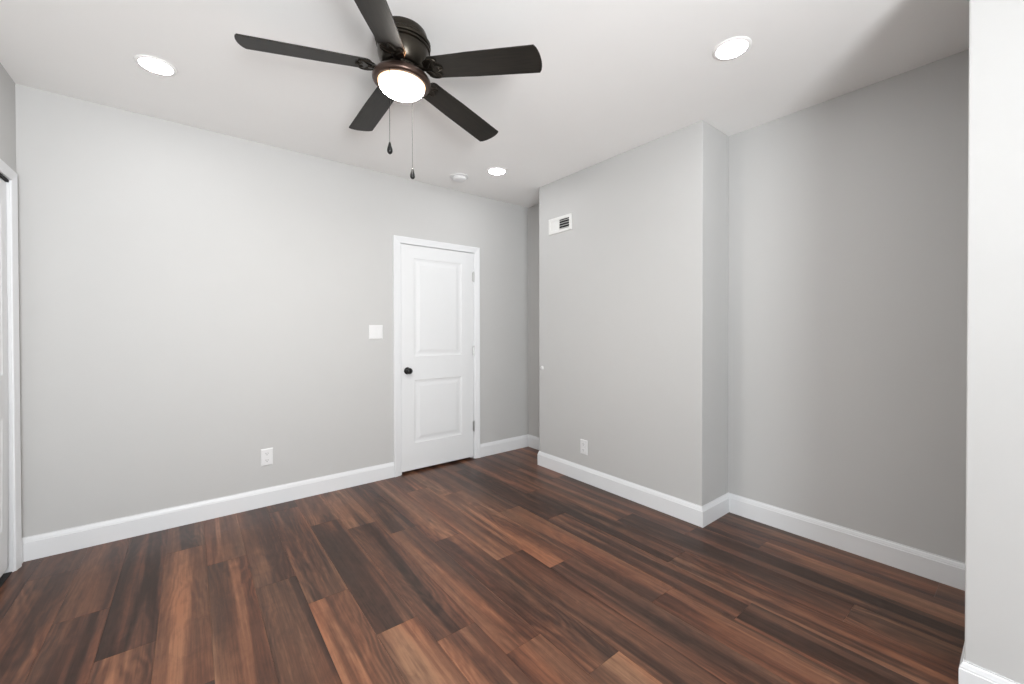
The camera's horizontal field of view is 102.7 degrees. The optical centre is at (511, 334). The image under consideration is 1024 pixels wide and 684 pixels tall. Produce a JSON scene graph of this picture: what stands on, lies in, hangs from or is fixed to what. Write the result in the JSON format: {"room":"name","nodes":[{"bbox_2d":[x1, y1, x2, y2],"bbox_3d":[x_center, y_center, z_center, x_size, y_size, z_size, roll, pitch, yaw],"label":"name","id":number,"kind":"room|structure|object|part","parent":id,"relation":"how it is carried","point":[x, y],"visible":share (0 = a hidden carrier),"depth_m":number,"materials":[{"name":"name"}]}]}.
{"room":"empty bedroom","nodes":[
{"label":"empty bedroom","id":0,"kind":"room"},
{"bbox_2d":[0,63,15,175],"bbox_3d":[-1.145,-0.047,0.150,0.120,2.630,5.250,0,1,-38],"label":"wall","id":1,"kind":"structure","parent":0,"point":[7,85],"depth_m":2.15,"materials":[{"name":"paint"}]},
{"bbox_2d":[0,159,21,587],"bbox_3d":[-2.157,0.197,1.458,0.138,2.124,1.822,0,1,-38],"label":"door","id":2,"kind":"structure","parent":1,"relation":"in","point":[10,440],"depth_m":2.16,"materials":[{"name":"white paint"}]},
{"bbox_2d":[15,84,527,537],"bbox_3d":[-1.354,-0.073,3.398,3.800,2.630,0.120,0,1,-38],"label":"wall","id":3,"kind":"structure","parent":0,"point":[194,302],"depth_m":2.76,"materials":[{"name":"paint"}]},
{"bbox_2d":[22,462,393,561],"bbox_3d":[-1.871,1.181,2.917,2.136,0.132,0.012,0,1,-38],"label":"baseboard","id":4,"kind":"structure","parent":3,"relation":"attached to","point":[47,544],"depth_m":2.70,"materials":[{"name":"white paint"}]},
{"bbox_2d":[261,448,272,465],"bbox_3d":[-1.786,0.889,2.985,0.077,0.122,0.008,0,1,-38],"label":"wall outlet","id":5,"kind":"object","parent":3,"relation":"attached to","point":[266,454],"visible":1,"depth_m":2.98,"materials":[{"name":"white plastic"}]},
{"bbox_2d":[369,325,382,338],"bbox_3d":[-1.153,-0.025,3.473,0.116,0.119,0.010,0,1,-38],"label":"light switch","id":6,"kind":"object","parent":3,"relation":"attached to","point":[375,331],"visible":1,"depth_m":3.47,"materials":[{"name":"white plastic"}]},
{"bbox_2d":[393,235,479,476],"bbox_3d":[-0.700,0.183,3.871,0.897,2.108,0.185,0,1,-38],"label":"door","id":7,"kind":"structure","parent":3,"relation":"in","point":[436,285],"depth_m":3.83,"materials":[{"name":"white paint"}]},
{"bbox_3d":[-0.914,0.319,3.629,0.064,0.064,0.067,0,1,-38],"label":"knob","id":8,"kind":"part","parent":7,"relation":"part of","materials":[{"name":"black metal"}]},
{"bbox_2d":[480,434,527,456],"bbox_3d":[-0.070,1.166,4.329,0.646,0.132,0.012,0,1,-38],"label":"baseboard","id":9,"kind":"structure","parent":3,"relation":"attached to","point":[499,446],"depth_m":4.31,"materials":[{"name":"white paint"}]},
{"bbox_2d":[0,447,964,683],"bbox_3d":[-0.226,1.315,1.471,4.739,0.120,6.420,0,1,-38],"label":"floor","id":10,"kind":"structure","parent":0,"point":[506,567],"depth_m":1.93,"materials":[{"name":"brown wood"}]},
{"bbox_2d":[0,0,968,207],"bbox_3d":[-0.231,-1.435,1.448,4.739,0.120,6.420,0,1,-38],"label":"ceiling","id":11,"kind":"structure","parent":0,"point":[616,77],"depth_m":2.11,"materials":[{"name":"paint"}]},
{"bbox_2d":[134,54,177,75],"bbox_3d":[-1.819,-1.373,2.094,0.170,0.007,0.170,0,1,-38],"label":"recessed light","id":12,"kind":"object","parent":11,"relation":"in","point":[153,64],"visible":1,"depth_m":2.08,"materials":[{"name":"paint"}]},
{"bbox_2d":[234,0,541,178],"bbox_3d":[-0.528,-1.069,1.918,1.262,0.617,1.219,0,1,-38],"label":"ceiling fan","id":13,"kind":"object","parent":11,"relation":"hanging from","point":[403,46],"visible":1,"depth_m":1.79,"materials":[{"name":"black wood"}]},
{"bbox_3d":[-0.875,-1.207,1.754,0.529,0.006,0.137,-1,14,-18],"label":"fan blade","id":14,"kind":"part","parent":13,"relation":"part of","materials":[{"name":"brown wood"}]},
{"bbox_3d":[-0.736,-1.208,2.193,0.137,0.006,0.529,-12,6,-36],"label":"fan blade","id":15,"kind":"part","parent":13,"relation":"part of","materials":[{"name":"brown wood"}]},
{"bbox_3d":[-0.500,-1.182,1.487,0.137,0.006,0.529,14,5,-1],"label":"fan blade","id":16,"kind":"part","parent":13,"relation":"part of","materials":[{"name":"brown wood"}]},
{"bbox_3d":[-0.526,-0.991,1.760,0.002,0.324,0.002,0,0,7],"label":"pull chain","id":17,"kind":"part","parent":13,"relation":"part of","materials":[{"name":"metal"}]},
{"bbox_3d":[-0.525,-0.805,1.761,0.024,0.053,0.024,0,1,-38],"label":"chain pull","id":18,"kind":"part","parent":13,"relation":"part of","materials":[{"name":"black metal"}]},
{"bbox_3d":[-0.505,-1.128,1.879,0.212,0.070,0.212,0,1,-38],"label":"lamp shade","id":19,"kind":"part","parent":13,"relation":"part of","materials":[{"name":"white glass"}]},
{"bbox_3d":[-0.486,-0.984,1.999,0.002,0.343,0.002,0,0,7],"label":"pull chain","id":20,"kind":"part","parent":13,"relation":"part of","materials":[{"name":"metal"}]},
{"bbox_3d":[-0.486,-0.788,2.000,0.024,0.053,0.024,0,1,-38],"label":"chain pull","id":21,"kind":"part","parent":13,"relation":"part of","materials":[{"name":"black metal"}]},
{"bbox_3d":[-0.276,-1.183,2.198,0.137,0.006,0.529,-10,-10,34],"label":"fan blade","id":22,"kind":"part","parent":13,"relation":"part of","materials":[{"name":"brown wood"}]},
{"bbox_3d":[-0.130,-1.167,1.761,0.529,0.006,0.137,7,-9,17],"label":"fan blade","id":23,"kind":"part","parent":13,"relation":"part of","materials":[{"name":"black wood"}]},
{"bbox_2d":[450,173,468,181],"bbox_3d":[-0.463,-1.372,3.595,0.164,0.039,0.164,0,1,-38],"label":"smoke detector","id":24,"kind":"object","parent":11,"relation":"attached to","point":[457,177],"visible":1,"depth_m":3.55,"materials":[{"name":"white plastic"}]},
{"bbox_2d":[487,167,506,174],"bbox_3d":[-0.129,-1.388,3.476,0.170,0.007,0.170,0,1,-38],"label":"recessed light","id":25,"kind":"object","parent":11,"relation":"in","point":[494,170],"visible":1,"depth_m":3.47,"materials":[{"name":"paint"}]},
{"bbox_2d":[712,36,751,60],"bbox_3d":[1.060,-1.378,1.976,0.170,0.007,0.170,0,1,-38],"label":"recessed light","id":26,"kind":"object","parent":11,"relation":"in","point":[734,47],"visible":1,"depth_m":1.97,"materials":[{"name":"paint"}]},
{"bbox_2d":[539,120,728,505],"bbox_3d":[0.889,-0.077,3.381,0.369,2.630,1.575,0,1,-38],"label":"wall","id":27,"kind":"structure","parent":0,"point":[633,298],"depth_m":2.99,"materials":[{"name":"paint"}]},
{"bbox_2d":[549,213,571,234],"bbox_3d":[0.427,-0.986,3.655,0.009,0.142,0.288,0,1,-38],"label":"air vent","id":28,"kind":"object","parent":27,"relation":"in","point":[563,223],"visible":1,"depth_m":3.64,"materials":[{"name":"metal"}]},
{"bbox_3d":[0.389,-0.986,3.704,0.004,0.090,0.112,0,1,-38],"label":"damper plate","id":29,"kind":"part","parent":28,"relation":"part of","materials":[{"name":"metal"}]},
{"bbox_2d":[580,439,587,454],"bbox_3d":[0.604,0.944,3.450,0.008,0.122,0.077,0,1,-38],"label":"wall outlet","id":30,"kind":"object","parent":27,"relation":"attached to","point":[583,443],"visible":1,"depth_m":3.45,"materials":[{"name":"white plastic"}]},
{"bbox_2d":[538,451,702,527],"bbox_3d":[0.741,1.173,3.273,0.012,0.132,1.600,0,1,-38],"label":"baseboard","id":31,"kind":"structure","parent":27,"relation":"attached to","point":[681,509],"depth_m":3.09,"materials":[{"name":"white paint"}]},
{"bbox_2d":[702,493,728,526],"bbox_3d":[1.376,1.176,2.762,0.382,0.132,0.012,0,1,-38],"label":"baseboard","id":32,"kind":"structure","parent":27,"relation":"attached to","point":[717,508],"depth_m":2.75,"materials":[{"name":"white paint"}]},
{"bbox_2d":[528,49,968,562],"bbox_3d":[1.861,-0.072,2.506,0.159,2.630,5.490,0,1,-38],"label":"wall","id":33,"kind":"structure","parent":0,"point":[848,213],"depth_m":2.32,"materials":[{"name":"paint"}]},
{"bbox_2d":[528,434,539,449],"bbox_3d":[0.346,1.165,4.313,0.012,0.132,0.550,0,1,-38],"label":"baseboard","id":34,"kind":"structure","parent":33,"relation":"attached to","point":[533,441],"depth_m":4.45,"materials":[{"name":"white paint"}]},
{"bbox_2d":[728,492,964,590],"bbox_3d":[1.882,1.178,2.416,0.012,0.132,1.182,0,1,-38],"label":"baseboard","id":35,"kind":"structure","parent":33,"relation":"attached to","point":[935,567],"depth_m":2.32,"materials":[{"name":"white paint"}]},
{"bbox_2d":[965,0,1023,683],"bbox_3d":[2.503,-0.060,0.909,0.880,2.630,1.943,0,1,-38],"label":"wall","id":36,"kind":"structure","parent":0,"point":[994,529],"depth_m":1.35,"materials":[{"name":"paint"}]},
{"bbox_2d":[959,642,964,667],"bbox_3d":[1.897,1.184,1.685,0.892,0.132,0.012,0,1,-38],"label":"baseboard","id":37,"kind":"structure","parent":36,"relation":"attached to","point":[963,651],"depth_m":1.45,"materials":[{"name":"white paint"}]},
{"bbox_2d":[959,660,1019,683],"bbox_3d":[2.150,1.191,0.649,0.012,0.132,1.956,0,1,-38],"label":"baseboard","id":38,"kind":"structure","parent":36,"relation":"attached to","point":[969,673],"depth_m":1.38,"materials":[{"name":"white paint"}]}
]}

